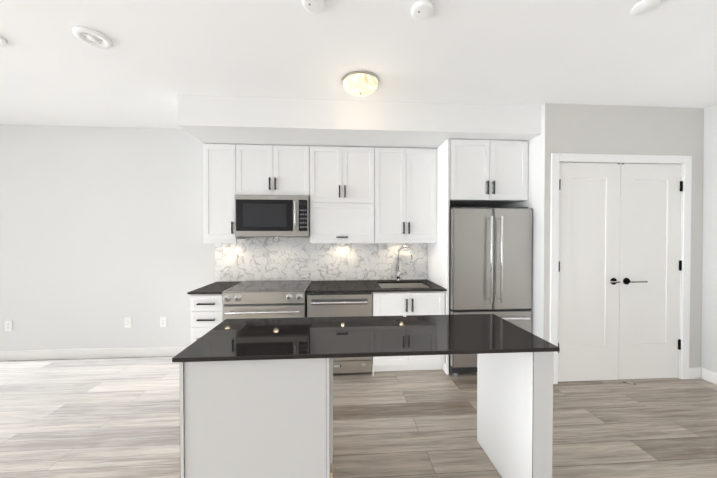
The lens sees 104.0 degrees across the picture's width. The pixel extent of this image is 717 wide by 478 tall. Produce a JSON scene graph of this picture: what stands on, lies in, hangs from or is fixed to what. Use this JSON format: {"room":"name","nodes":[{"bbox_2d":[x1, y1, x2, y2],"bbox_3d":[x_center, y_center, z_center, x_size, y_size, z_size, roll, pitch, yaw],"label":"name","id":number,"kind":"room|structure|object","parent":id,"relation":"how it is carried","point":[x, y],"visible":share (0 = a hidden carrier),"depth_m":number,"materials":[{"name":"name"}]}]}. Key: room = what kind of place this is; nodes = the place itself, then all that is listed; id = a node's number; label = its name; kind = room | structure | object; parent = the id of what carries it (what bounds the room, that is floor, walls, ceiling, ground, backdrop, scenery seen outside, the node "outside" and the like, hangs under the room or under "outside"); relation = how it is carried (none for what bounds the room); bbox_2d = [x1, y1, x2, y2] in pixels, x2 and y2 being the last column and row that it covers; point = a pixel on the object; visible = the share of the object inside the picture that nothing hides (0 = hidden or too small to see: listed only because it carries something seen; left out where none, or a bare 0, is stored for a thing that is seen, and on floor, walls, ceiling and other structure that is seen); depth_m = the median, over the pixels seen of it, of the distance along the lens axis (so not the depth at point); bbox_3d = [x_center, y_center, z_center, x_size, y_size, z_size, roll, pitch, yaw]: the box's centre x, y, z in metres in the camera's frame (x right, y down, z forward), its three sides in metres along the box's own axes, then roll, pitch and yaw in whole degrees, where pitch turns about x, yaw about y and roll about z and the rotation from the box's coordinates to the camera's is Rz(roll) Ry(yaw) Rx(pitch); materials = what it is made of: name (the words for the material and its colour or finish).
{"room":"kitchen","nodes":[
{"label":"kitchen","id":0,"kind":"room"},
{"bbox_2d":[0,124,493,350],"bbox_3d":[-1.206,0.042,3.459,9.590,2.700,0.140,0,1,-4],"label":"wall","id":1,"kind":"structure","parent":0,"point":[101,233],"depth_m":3.27,"materials":[{"name":"paint"}]},
{"bbox_2d":[5,321,11,330],"bbox_3d":[-4.010,0.995,3.209,0.075,0.120,0.010,0,1,-4],"label":"outlet","id":2,"kind":"object","parent":1,"relation":"attached to","point":[8,325],"visible":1,"depth_m":3.21,"materials":[{"name":"white plastic"}]},
{"bbox_2d":[0,346,187,360],"bbox_3d":[-3.740,1.337,3.229,4.099,0.114,0.014,0,1,-4],"label":"baseboard","id":3,"kind":"structure","parent":1,"relation":"attached to","point":[17,355],"depth_m":3.26,"materials":[{"name":"white wood"}]},
{"bbox_2d":[124,317,130,327],"bbox_3d":[-2.713,0.984,3.294,0.075,0.120,0.010,0,1,-4],"label":"outlet","id":4,"kind":"object","parent":1,"relation":"attached to","point":[127,322],"visible":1,"depth_m":3.29,"materials":[{"name":"white plastic"}]},
{"bbox_2d":[160,317,166,326],"bbox_3d":[-2.314,0.984,3.321,0.075,0.120,0.010,0,1,-4],"label":"outlet","id":5,"kind":"object","parent":1,"relation":"attached to","point":[163,321],"visible":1,"depth_m":3.32,"materials":[{"name":"white plastic"}]},
{"bbox_2d":[203,144,246,239],"bbox_3d":[-1.507,-0.514,3.186,0.342,1.029,0.350,0,1,-4],"label":"upper cabinet","id":6,"kind":"object","parent":1,"relation":"attached to","point":[218,159],"depth_m":3.02,"materials":[{"name":"white wood"}]},
{"bbox_2d":[235,144,274,194],"bbox_3d":[-1.138,-0.753,3.208,0.392,0.552,0.350,0,1,-4],"label":"upper cabinet","id":7,"kind":"object","parent":1,"relation":"attached to","point":[254,164],"depth_m":3.04,"materials":[{"name":"white wood"}]},
{"bbox_2d":[235,195,309,236],"bbox_3d":[-0.939,-0.246,3.174,0.778,0.453,0.452,0,1,-4],"label":"microwave","id":8,"kind":"object","parent":7,"relation":"attached to","point":[272,215],"visible":1,"depth_m":3.00,"materials":[{"name":"silver metal"}]},
{"bbox_2d":[275,145,310,195],"bbox_3d":[-0.746,-0.753,3.234,0.394,0.552,0.350,0,1,-4],"label":"upper cabinet","id":9,"kind":"object","parent":1,"relation":"attached to","point":[292,162],"depth_m":3.07,"materials":[{"name":"white wood"}]},
{"bbox_2d":[215,237,426,281],"bbox_3d":[-0.425,0.238,3.438,2.586,0.542,0.008,0,1,-4],"label":"backsplash","id":10,"kind":"structure","parent":1,"relation":"attached to","point":[281,258],"depth_m":3.43,"materials":[{"name":"stone"}]},
{"bbox_2d":[227,256,236,265],"bbox_3d":[-1.515,0.263,3.356,0.120,0.120,0.012,0,1,-4],"label":"light switch","id":11,"kind":"object","parent":10,"relation":"attached to","point":[231,260],"visible":1,"depth_m":3.35,"materials":[{"name":"white plastic"}]},
{"bbox_2d":[348,256,357,265],"bbox_3d":[-0.068,0.272,3.453,0.120,0.120,0.010,0,1,-4],"label":"outlet","id":12,"kind":"object","parent":10,"relation":"attached to","point":[352,260],"visible":1,"depth_m":3.45,"materials":[{"name":"white plastic"}]},
{"bbox_2d":[309,146,374,239],"bbox_3d":[-0.191,-0.515,3.273,0.716,1.029,0.350,0,1,-4],"label":"upper cabinet","id":13,"kind":"object","parent":1,"relation":"attached to","point":[372,194],"depth_m":3.10,"materials":[{"name":"white wood"}]},
{"bbox_2d":[375,147,406,239],"bbox_3d":[0.345,-0.516,3.308,0.357,1.029,0.350,0,1,-4],"label":"upper cabinet","id":14,"kind":"object","parent":1,"relation":"attached to","point":[390,162],"depth_m":3.14,"materials":[{"name":"white wood"}]},
{"bbox_2d":[407,148,436,239],"bbox_3d":[0.700,-0.516,3.332,0.355,1.029,0.350,0,1,-4],"label":"upper cabinet","id":15,"kind":"object","parent":1,"relation":"attached to","point":[421,162],"depth_m":3.16,"materials":[{"name":"white wood"}]},
{"bbox_2d":[0,356,716,477],"bbox_3d":[-0.965,1.483,-0.188,9.590,0.100,7.600,0,1,-4],"label":"floor","id":16,"kind":"structure","parent":0,"point":[95,418],"depth_m":2.12,"materials":[{"name":"brown wood"}]},
{"bbox_2d":[190,294,222,343],"bbox_3d":[-1.504,0.965,3.058,0.322,0.861,0.620,0,1,-4],"label":"base cabinet","id":17,"kind":"object","parent":16,"relation":"on","point":[206,313],"depth_m":2.75,"materials":[{"name":"white wood"}]},
{"bbox_2d":[187,279,446,293],"bbox_3d":[-0.396,0.598,3.117,2.571,0.170,0.642,0,1,-4],"label":"countertop","id":18,"kind":"structure","parent":17,"relation":"on","point":[332,286],"depth_m":3.03,"materials":[{"name":"stone"}]},
{"bbox_2d":[396,246,412,280],"bbox_3d":[0.553,0.296,3.382,0.184,0.426,0.134,0,1,-4],"label":"faucet","id":19,"kind":"object","parent":18,"relation":"on","point":[398,273],"visible":1,"depth_m":3.40,"materials":[{"name":"silver metal"}]},
{"bbox_2d":[222,280,311,320],"bbox_3d":[-0.940,0.948,3.034,0.792,0.896,0.740,0,1,-4],"label":"range","id":20,"kind":"object","parent":16,"relation":"on","point":[267,299],"visible":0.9,"depth_m":2.73,"materials":[{"name":"silver metal"}]},
{"bbox_2d":[307,292,371,373],"bbox_3d":[-0.209,0.965,3.115,0.658,0.861,0.673,0,1,-4],"label":"dishwasher","id":21,"kind":"object","parent":16,"relation":"on","point":[344,304],"visible":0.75,"depth_m":2.83,"materials":[{"name":"silver metal"}]},
{"bbox_2d":[172,314,559,477],"bbox_3d":[0.057,0.971,1.617,1.828,0.882,0.597,0,1,-4],"label":"kitchen island","id":22,"kind":"object","parent":16,"relation":"on","point":[256,397],"visible":1,"depth_m":1.35,"materials":[{"name":"wood"}]},
{"bbox_2d":[427,139,527,374],"bbox_3d":[1.318,0.183,3.207,0.858,2.424,0.696,0,1,-4],"label":"tall cabinet","id":23,"kind":"object","parent":16,"relation":"on","point":[482,173],"visible":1,"depth_m":2.90,"materials":[{"name":"white wood"}]},
{"bbox_2d":[449,207,532,376],"bbox_3d":[1.333,0.533,3.137,0.830,1.724,0.788,0,1,-4],"label":"refrigerator","id":24,"kind":"object","parent":16,"relation":"on","point":[490,260],"visible":0.69,"depth_m":2.81,"materials":[{"name":"silver metal"}]},
{"bbox_2d":[0,0,716,128],"bbox_3d":[-0.965,-1.317,-0.218,9.590,0.100,7.600,0,1,-4],"label":"ceiling","id":25,"kind":"structure","parent":0,"point":[151,63],"depth_m":1.96,"materials":[{"name":"paint"}]},
{"bbox_2d":[0,36,6,45],"bbox_3d":[-2.363,-1.280,1.764,0.188,0.016,0.188,0,1,-4],"label":"ceiling vent","id":26,"kind":"object","parent":25,"relation":"in","point":[3,41],"visible":0.98,"depth_m":1.81,"materials":[{"name":"white plastic"}]},
{"bbox_2d":[72,26,112,48],"bbox_3d":[-1.693,-1.281,1.788,0.188,0.016,0.188,0,1,-4],"label":"ceiling vent","id":27,"kind":"object","parent":25,"relation":"in","point":[92,37],"visible":1,"depth_m":1.77,"materials":[{"name":"white plastic"}]},
{"bbox_2d":[302,0,324,13],"bbox_3d":[-0.242,-1.273,1.514,0.122,0.025,0.122,0,1,-4],"label":"smoke detector","id":28,"kind":"object","parent":25,"relation":"attached to","point":[314,6],"visible":0.98,"depth_m":1.51,"materials":[{"name":"white plastic"}]},
{"bbox_2d":[342,71,378,95],"bbox_3d":[0.017,-1.239,2.303,0.306,0.110,0.306,0,1,-4],"label":"flush-mount ceiling light","id":29,"kind":"object","parent":25,"relation":"attached to","point":[360,83],"visible":1,"depth_m":2.22,"materials":[{"name":"white glass"}]},
{"bbox_2d":[411,0,432,19],"bbox_3d":[0.356,-1.274,1.563,0.120,0.025,0.120,0,1,-4],"label":"smoke detector","id":30,"kind":"object","parent":25,"relation":"attached to","point":[421,9],"visible":1,"depth_m":1.55,"materials":[{"name":"white plastic"}]},
{"bbox_2d":[630,0,660,14],"bbox_3d":[1.580,-1.281,1.543,0.120,0.010,0.120,0,1,-4],"label":"smoke detector","id":31,"kind":"object","parent":25,"relation":"attached to","point":[642,7],"depth_m":1.54,"materials":[{"name":"white plastic"}]},
{"bbox_2d":[177,95,540,147],"bbox_3d":[0.050,-1.166,3.042,3.414,0.274,0.830,0,1,-4],"label":"ceiling","id":32,"kind":"structure","parent":0,"point":[206,119],"depth_m":2.66,"materials":[{"name":"paint"}]},
{"bbox_2d":[494,138,533,309],"bbox_3d":[1.824,0.046,3.162,0.137,2.700,0.690,0,1,-4],"label":"wall","id":33,"kind":"structure","parent":0,"point":[529,203],"depth_m":2.89,"materials":[{"name":"paint"}]},
{"bbox_2d":[530,103,703,366],"bbox_3d":[2.610,0.050,2.808,1.660,2.700,0.120,0,1,-4],"label":"wall","id":34,"kind":"structure","parent":0,"point":[601,129],"depth_m":2.75,"materials":[{"name":"paint"}]},
{"bbox_2d":[549,153,691,383],"bbox_3d":[2.567,0.288,2.799,1.454,2.222,0.136,0,1,-4],"label":"trim","id":35,"kind":"structure","parent":34,"relation":"attached to","point":[685,162],"depth_m":2.73,"materials":[{"name":"white wood"}]},
{"bbox_2d":[558,162,682,381],"bbox_3d":[2.570,0.325,2.743,1.294,2.131,0.093,0,1,-4],"label":"closet doors","id":36,"kind":"structure","parent":34,"relation":"in","point":[620,265],"depth_m":2.75,"materials":[{"name":"white paint"}]},
{"bbox_2d":[689,367,701,378],"bbox_3d":[2.614,1.342,2.756,1.658,0.114,0.014,0,1,-4],"label":"baseboard","id":37,"kind":"structure","parent":34,"relation":"attached to","point":[695,372],"depth_m":2.80,"materials":[{"name":"white wood"}]},
{"bbox_2d":[701,104,716,372],"bbox_3d":[3.690,0.079,0.104,0.140,2.700,7.200,0,1,-4],"label":"wall","id":38,"kind":"structure","parent":0,"point":[709,309],"depth_m":2.75,"materials":[{"name":"paint"}]},
{"bbox_2d":[701,368,716,384],"bbox_3d":[3.643,1.377,-0.338,0.014,0.114,6.294,0,1,-4],"label":"baseboard","id":39,"kind":"structure","parent":38,"relation":"attached to","point":[708,375],"depth_m":2.74,"materials":[{"name":"white"}]}
]}

